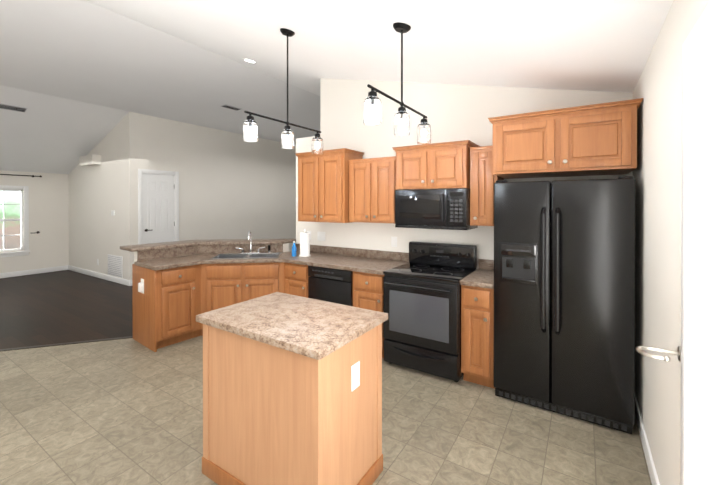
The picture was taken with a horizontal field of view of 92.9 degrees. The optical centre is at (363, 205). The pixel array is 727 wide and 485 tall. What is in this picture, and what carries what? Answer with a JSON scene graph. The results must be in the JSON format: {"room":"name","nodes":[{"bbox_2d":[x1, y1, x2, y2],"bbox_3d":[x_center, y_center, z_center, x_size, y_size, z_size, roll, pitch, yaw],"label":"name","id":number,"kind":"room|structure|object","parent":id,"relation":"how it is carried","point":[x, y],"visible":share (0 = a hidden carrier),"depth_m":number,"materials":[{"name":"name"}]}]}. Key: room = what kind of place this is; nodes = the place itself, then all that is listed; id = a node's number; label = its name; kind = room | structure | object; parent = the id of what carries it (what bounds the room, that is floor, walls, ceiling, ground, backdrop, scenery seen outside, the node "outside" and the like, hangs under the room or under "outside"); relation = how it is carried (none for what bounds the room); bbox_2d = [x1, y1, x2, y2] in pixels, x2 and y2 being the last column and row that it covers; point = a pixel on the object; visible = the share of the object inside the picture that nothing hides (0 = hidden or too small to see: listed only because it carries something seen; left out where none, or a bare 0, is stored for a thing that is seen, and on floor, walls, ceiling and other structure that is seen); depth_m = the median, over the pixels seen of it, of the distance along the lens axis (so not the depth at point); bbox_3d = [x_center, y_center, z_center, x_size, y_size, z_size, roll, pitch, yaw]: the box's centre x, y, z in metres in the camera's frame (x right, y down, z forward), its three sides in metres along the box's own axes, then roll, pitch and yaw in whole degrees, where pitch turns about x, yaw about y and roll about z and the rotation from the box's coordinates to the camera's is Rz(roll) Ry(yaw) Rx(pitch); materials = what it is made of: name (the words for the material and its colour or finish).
{"room":"kitchen","nodes":[
{"label":"kitchen","id":0,"kind":"room"},
{"bbox_2d":[0,170,68,278],"bbox_3d":[-8.691,0.415,5.784,0.120,2.370,6.170,0,0,33],"label":"wall","id":1,"kind":"structure","parent":0,"point":[48,217],"depth_m":7.87,"materials":[{"name":"beige paint"}]},
{"bbox_2d":[0,191,20,249],"bbox_3d":[-7.809,0.317,7.279,0.010,1.430,1.000,0,0,33],"label":"window","id":2,"kind":"structure","parent":1,"relation":"in","point":[12,212],"depth_m":7.51,"materials":[{"name":"clear glass"}]},
{"bbox_2d":[0,185,30,257],"bbox_3d":[-7.716,0.340,7.220,0.120,1.525,1.090,0,0,33],"label":"window frame","id":3,"kind":"structure","parent":1,"relation":"in","point":[3,188],"depth_m":7.59,"materials":[{"name":"white"}]},
{"bbox_2d":[0,174,41,176],"bbox_3d":[-7.684,-0.647,7.142,0.110,0.050,1.551,0,0,33],"label":"curtain rod","id":4,"kind":"object","parent":1,"relation":"attached to","point":[21,175],"visible":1,"depth_m":7.50,"materials":[{"name":"brown metal"}]},
{"bbox_2d":[0,265,67,277],"bbox_3d":[-8.666,1.495,5.702,0.014,0.110,6.050,0,0,33],"label":"baseboard","id":5,"kind":"structure","parent":1,"relation":"attached to","point":[59,268],"depth_m":7.72,"materials":[{"name":"white wood"}]},
{"bbox_2d":[0,85,128,173],"bbox_3d":[-5.712,-1.305,7.630,3.190,1.228,12.780,0,0,33],"label":"ceiling","id":6,"kind":"structure","parent":0,"point":[44,133],"depth_m":6.55,"materials":[{"name":"white paint"}]},
{"bbox_2d":[0,103,27,112],"bbox_3d":[-5.743,-1.592,5.632,0.153,0.061,0.360,0,0,33],"label":"ceiling vent","id":7,"kind":"object","parent":6,"relation":"in","point":[12,107],"visible":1,"depth_m":5.64,"materials":[{"name":"grey metal"}]},
{"bbox_2d":[0,270,132,348],"bbox_3d":[-2.421,1.602,5.546,11.117,0.098,12.900,0,0,33],"label":"floor","id":8,"kind":"structure","parent":0,"point":[63,306],"depth_m":5.16,"materials":[{"name":"grey carpet"}]},
{"bbox_2d":[0,336,132,350],"bbox_3d":[-5.726,1.561,3.138,6.330,0.008,0.050,0,0,-17],"label":"threshold strip","id":9,"kind":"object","parent":8,"relation":"on","point":[57,344],"depth_m":3.88,"materials":[{"name":"black metal"}]},
{"bbox_2d":[68,111,136,279],"bbox_3d":[-5.779,-0.124,7.512,3.170,3.430,0.120,0,0,33],"label":"wall","id":10,"kind":"structure","parent":0,"point":[97,194],"depth_m":7.15,"materials":[{"name":"beige paint"}]},
{"bbox_2d":[79,154,100,165],"bbox_3d":[-5.838,-0.958,7.379,0.670,0.200,0.159,0,0,33],"label":"wall box","id":11,"kind":"object","parent":10,"relation":"attached to","point":[91,160],"visible":1,"depth_m":7.25,"materials":[{"name":"beige paint"}]},
{"bbox_2d":[68,265,130,285],"bbox_3d":[-5.746,1.487,7.419,3.034,0.110,0.017,0,0,33],"label":"baseboard","id":12,"kind":"structure","parent":10,"relation":"attached to","point":[95,274],"depth_m":7.26,"materials":[{"name":"white"}]},
{"bbox_2d":[108,254,122,277],"bbox_3d":[-4.993,1.214,6.938,0.640,0.420,0.012,0,0,33],"label":"air vent","id":13,"kind":"object","parent":10,"relation":"in","point":[115,265],"visible":1,"depth_m":6.91,"materials":[{"name":"white metal"}]},
{"bbox_2d":[0,0,319,144],"bbox_3d":[-2.955,-1.930,5.869,3.350,0.278,12.780,0,0,33],"label":"ceiling","id":14,"kind":"structure","parent":0,"point":[83,51],"depth_m":4.89,"materials":[{"name":"white paint"}]},
{"bbox_2d":[221,104,240,110],"bbox_3d":[-2.524,-1.865,6.591,0.160,0.019,0.360,0,0,33],"label":"ceiling vent","id":15,"kind":"object","parent":14,"relation":"in","point":[230,107],"visible":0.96,"depth_m":6.56,"materials":[{"name":"grey metal"}]},
{"bbox_2d":[136,113,295,251],"bbox_3d":[-2.760,-0.133,9.412,0.120,3.430,6.330,0,0,33],"label":"wall","id":16,"kind":"structure","parent":0,"point":[232,185],"depth_m":8.31,"materials":[{"name":"beige paint"}]},
{"bbox_2d":[143,174,173,243],"bbox_3d":[-4.179,0.451,7.080,0.096,2.160,0.640,0,0,33],"label":"hall door","id":17,"kind":"structure","parent":16,"relation":"in","point":[158,208],"depth_m":7.07,"materials":[{"name":"white wood"}]},
{"bbox_2d":[138,169,178,243],"bbox_3d":[-4.225,0.413,7.100,0.138,2.260,0.800,0,0,33],"label":"door frame","id":18,"kind":"structure","parent":16,"relation":"attached to","point":[141,172],"depth_m":6.99,"materials":[{"name":"white wood"}]},
{"bbox_2d":[0,336,651,484],"bbox_3d":[-3.252,1.591,2.519,8.865,0.050,6.500,0,0,33],"label":"floor","id":19,"kind":"structure","parent":0,"point":[128,411],"depth_m":2.41,"materials":[{"name":"beige tile"}]},
{"bbox_2d":[124,249,195,351],"bbox_3d":[-2.334,1.044,3.992,0.664,1.030,0.426,0,0,33],"label":"base cabinet","id":20,"kind":"object","parent":19,"relation":"on","point":[178,287],"depth_m":3.83,"materials":[{"name":"brown wood"}]},
{"bbox_2d":[138,279,143,293],"bbox_3d":[-2.473,0.899,3.836,0.080,0.160,0.044,0,0,33],"label":"outlet","id":21,"kind":"object","parent":20,"relation":"attached to","point":[140,285],"depth_m":3.82,"materials":[{"name":"white plastic"}]},
{"bbox_2d":[120,233,303,256],"bbox_3d":[-1.906,0.506,4.590,1.247,0.040,1.912,0,0,33],"label":"countertop","id":22,"kind":"structure","parent":20,"relation":"on","point":[194,248],"depth_m":4.54,"materials":[{"name":"beige stone"}]},
{"bbox_2d":[132,249,408,297],"bbox_3d":[-1.053,0.665,3.930,2.686,0.040,1.739,0,0,33],"label":"countertop","id":23,"kind":"structure","parent":20,"relation":"on","point":[258,270],"depth_m":4.08,"materials":[{"name":"beige stone"}]},
{"bbox_2d":[200,252,283,335],"bbox_3d":[-1.482,1.096,4.511,1.230,0.920,1.222,0,0,33],"label":"base cabinet","id":24,"kind":"object","parent":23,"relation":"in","point":[226,278],"depth_m":4.11,"materials":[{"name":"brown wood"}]},
{"bbox_2d":[196,281,211,336],"bbox_3d":[-2.106,1.120,4.261,0.568,0.874,0.386,0,0,33],"label":"base cabinet","id":25,"kind":"object","parent":19,"relation":"on","point":[199,284],"depth_m":4.06,"materials":[{"name":"brown wood"}]},
{"bbox_2d":[204,285,243,312],"bbox_3d":[-1.650,1.159,4.086,0.308,0.433,0.263,0,0,33],"label":"base cabinet","id":26,"kind":"object","parent":19,"relation":"on","point":[215,296],"depth_m":4.07,"materials":[{"name":"brown wood"}]},
{"bbox_2d":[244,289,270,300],"bbox_3d":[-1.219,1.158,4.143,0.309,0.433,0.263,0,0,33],"label":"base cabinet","id":27,"kind":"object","parent":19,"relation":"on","point":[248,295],"depth_m":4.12,"materials":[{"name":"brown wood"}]},
{"bbox_2d":[196,292,387,484],"bbox_3d":[-0.412,1.103,2.038,0.932,0.930,0.652,0,0,33],"label":"kitchen island","id":28,"kind":"object","parent":19,"relation":"on","point":[292,389],"visible":1,"depth_m":1.80,"materials":[{"name":"brown wood"}]},
{"bbox_2d":[196,292,387,359],"bbox_3d":[-0.415,0.658,2.030,0.932,0.040,0.638,0,0,33],"label":"island countertop","id":29,"kind":"structure","parent":28,"relation":"on","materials":[{"name":"laminate"}]},
{"bbox_2d":[351,361,359,391],"bbox_3d":[-0.041,0.895,1.808,0.009,0.130,0.075,0,0,33],"label":"outlet","id":30,"kind":"object","parent":28,"relation":"attached to","point":[355,365],"depth_m":1.80,"materials":[{"name":"white plastic"}]},
{"bbox_2d":[284,245,339,260],"bbox_3d":[-0.632,1.042,4.325,0.337,1.030,0.624,0,0,33],"label":"backsplash","id":31,"kind":"structure","parent":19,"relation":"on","point":[299,252],"depth_m":4.43,"materials":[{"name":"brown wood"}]},
{"bbox_2d":[308,266,352,305],"bbox_3d":[-0.231,1.122,4.027,0.596,0.863,0.584,0,0,33],"label":"dishwasher","id":32,"kind":"object","parent":19,"relation":"on","point":[331,285],"visible":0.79,"depth_m":3.77,"materials":[{"name":"black metal"}]},
{"bbox_2d":[353,277,383,357],"bbox_3d":[0.210,1.123,3.786,0.399,0.874,0.619,0,0,33],"label":"base cabinet","id":33,"kind":"object","parent":19,"relation":"on","point":[369,296],"depth_m":3.51,"materials":[{"name":"brown wood"}]},
{"bbox_2d":[383,241,477,381],"bbox_3d":[0.658,0.984,3.419,0.744,1.155,0.713,0,0,33],"label":"electric range","id":34,"kind":"object","parent":19,"relation":"on","point":[422,308],"visible":0.98,"depth_m":3.20,"materials":[{"name":"black metal"}]},
{"bbox_2d":[461,285,494,388],"bbox_3d":[1.127,1.126,3.201,0.271,0.874,0.619,0,0,33],"label":"base cabinet","id":35,"kind":"object","parent":19,"relation":"on","point":[477,305],"depth_m":2.94,"materials":[{"name":"brown wood"}]},
{"bbox_2d":[460,269,493,288],"bbox_3d":[1.124,0.669,3.191,0.279,0.040,0.645,0,0,33],"label":"countertop","id":36,"kind":"structure","parent":35,"relation":"on","point":[480,278],"depth_m":3.03,"materials":[{"name":"beige stone"}]},
{"bbox_2d":[494,176,635,433],"bbox_3d":[1.595,0.675,2.806,0.910,1.756,0.737,0,0,33],"label":"refrigerator","id":37,"kind":"object","parent":19,"relation":"on","point":[564,297],"visible":1,"depth_m":2.52,"materials":[{"name":"black metal"}]},
{"bbox_2d":[85,0,673,95],"bbox_3d":[0.337,-1.482,3.773,4.457,1.154,12.780,0,0,33],"label":"ceiling","id":38,"kind":"structure","parent":0,"point":[597,45],"depth_m":2.67,"materials":[{"name":"white paint"}]},
{"bbox_2d":[243,58,256,63],"bbox_3d":[-1.463,-1.858,4.450,0.185,0.049,0.190,0,0,33],"label":"recessed light","id":39,"kind":"object","parent":38,"relation":"in","point":[250,61],"visible":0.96,"depth_m":4.45,"materials":[{"name":"white"}]},
{"bbox_2d":[243,28,322,153],"bbox_3d":[-0.662,-1.016,3.013,0.127,1.031,0.912,0,0,33],"label":"pendant light","id":40,"kind":"object","parent":38,"relation":"hanging from","point":[250,129],"visible":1,"depth_m":2.97,"materials":[{"name":"white glass"}]},
{"bbox_2d":[363,22,430,143],"bbox_3d":[0.270,-0.885,2.432,0.127,0.776,0.912,0,0,33],"label":"pendant light","id":41,"kind":"object","parent":38,"relation":"hanging from","point":[372,110],"visible":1,"depth_m":2.38,"materials":[{"name":"white glass"}]},
{"bbox_2d":[296,78,632,268],"bbox_3d":[0.668,-0.051,3.937,3.787,3.321,0.120,0,0,33],"label":"wall","id":42,"kind":"structure","parent":0,"point":[453,112],"depth_m":3.91,"materials":[{"name":"beige paint"}]},
{"bbox_2d":[296,152,322,221],"bbox_3d":[-0.544,-0.221,4.394,0.434,0.847,0.404,0,0,33],"label":"upper cabinet","id":43,"kind":"object","parent":42,"relation":"attached to","point":[310,166],"depth_m":4.22,"materials":[{"name":"brown wood"}]},
{"bbox_2d":[317,232,324,240],"bbox_3d":[-0.568,0.415,4.649,0.135,0.120,0.010,0,0,33],"label":"outlet","id":44,"kind":"object","parent":42,"relation":"attached to","point":[320,236],"depth_m":4.65,"materials":[{"name":"white plastic"}]},
{"bbox_2d":[323,148,362,222],"bbox_3d":[-0.304,-0.221,4.240,0.436,0.847,0.404,0,0,33],"label":"upper cabinet","id":45,"kind":"object","parent":42,"relation":"attached to","point":[343,185],"depth_m":4.03,"materials":[{"name":"brown wood"}]},
{"bbox_2d":[347,158,370,222],"bbox_3d":[0.044,-0.166,4.061,0.318,0.720,0.334,0,0,33],"label":"upper cabinet","id":46,"kind":"object","parent":42,"relation":"attached to","point":[358,169],"depth_m":3.93,"materials":[{"name":"brown wood"}]},
{"bbox_2d":[340,247,408,260],"bbox_3d":[-0.211,0.592,4.415,1.788,0.101,0.018,0,0,33],"label":"backsplash","id":47,"kind":"structure","parent":42,"relation":"attached to","point":[384,255],"depth_m":4.18,"materials":[{"name":"beige stone"}]},
{"bbox_2d":[371,156,394,223],"bbox_3d":[0.312,-0.165,3.890,0.317,0.720,0.334,0,0,33],"label":"upper cabinet","id":48,"kind":"object","parent":42,"relation":"attached to","point":[382,168],"depth_m":3.76,"materials":[{"name":"brown wood"}]},
{"bbox_2d":[391,237,396,246],"bbox_3d":[0.360,0.428,4.059,0.075,0.120,0.009,0,0,33],"label":"outlet","id":49,"kind":"object","parent":42,"relation":"attached to","point":[393,239],"depth_m":4.06,"materials":[{"name":"white plastic"}]},
{"bbox_2d":[395,144,430,189],"bbox_3d":[0.593,-0.381,3.668,0.367,0.431,0.404,0,0,33],"label":"upper cabinet","id":50,"kind":"object","parent":42,"relation":"attached to","point":[412,163],"depth_m":3.49,"materials":[{"name":"brown wood"}]},
{"bbox_2d":[431,140,474,189],"bbox_3d":[0.902,-0.380,3.471,0.367,0.431,0.404,0,0,33],"label":"upper cabinet","id":51,"kind":"object","parent":42,"relation":"attached to","point":[450,161],"depth_m":3.29,"materials":[{"name":"brown wood"}]},
{"bbox_2d":[395,188,477,229],"bbox_3d":[0.738,0.035,3.557,0.750,0.392,0.438,0,0,33],"label":"over-the-range microwave","id":52,"kind":"object","parent":51,"relation":"attached to","point":[447,209],"visible":1,"depth_m":3.37,"materials":[{"name":"black metal"}]},
{"bbox_2d":[470,146,502,225],"bbox_3d":[1.192,-0.179,3.329,0.246,0.737,0.334,0,0,33],"label":"upper cabinet","id":53,"kind":"object","parent":42,"relation":"attached to","point":[482,184],"depth_m":3.20,"materials":[{"name":"brown wood"}]},
{"bbox_2d":[491,109,562,179],"bbox_3d":[1.433,-0.489,2.998,0.475,0.460,0.629,0,0,33],"label":"upper cabinet","id":54,"kind":"object","parent":42,"relation":"attached to","point":[523,145],"depth_m":2.73,"materials":[{"name":"brown wood"}]},
{"bbox_2d":[559,99,638,176],"bbox_3d":[1.832,-0.488,2.743,0.473,0.460,0.629,0,0,33],"label":"upper cabinet","id":55,"kind":"object","parent":42,"relation":"attached to","point":[595,139],"depth_m":2.48,"materials":[{"name":"brown wood"}]},
{"bbox_2d":[632,0,725,484],"bbox_3d":[2.149,0.332,2.628,0.120,2.567,12.500,0,0,33],"label":"wall","id":56,"kind":"structure","parent":0,"point":[657,174],"depth_m":1.78,"materials":[{"name":"beige paint"}]},
{"bbox_2d":[635,395,659,484],"bbox_3d":[1.743,1.513,2.122,0.014,0.110,1.800,0,0,33],"label":"baseboard","id":57,"kind":"structure","parent":56,"relation":"attached to","point":[649,459],"depth_m":2.13,"materials":[{"name":"white wood"}]},
{"bbox_2d":[680,0,726,484],"bbox_3d":[0.838,0.413,0.618,0.130,2.075,1.700,0,0,33],"label":"door","id":58,"kind":"structure","parent":56,"relation":"in","point":[704,276],"depth_m":1.24,"materials":[{"name":"white"}]},
{"bbox_2d":[636,346,680,361],"bbox_3d":[1.224,0.611,1.433,0.152,0.058,0.132,0,0,33],"label":"door handle","id":59,"kind":"object","parent":58,"relation":"attached to","point":[639,349],"visible":0.98,"depth_m":1.43,"materials":[{"name":"silver metal"}]}
]}

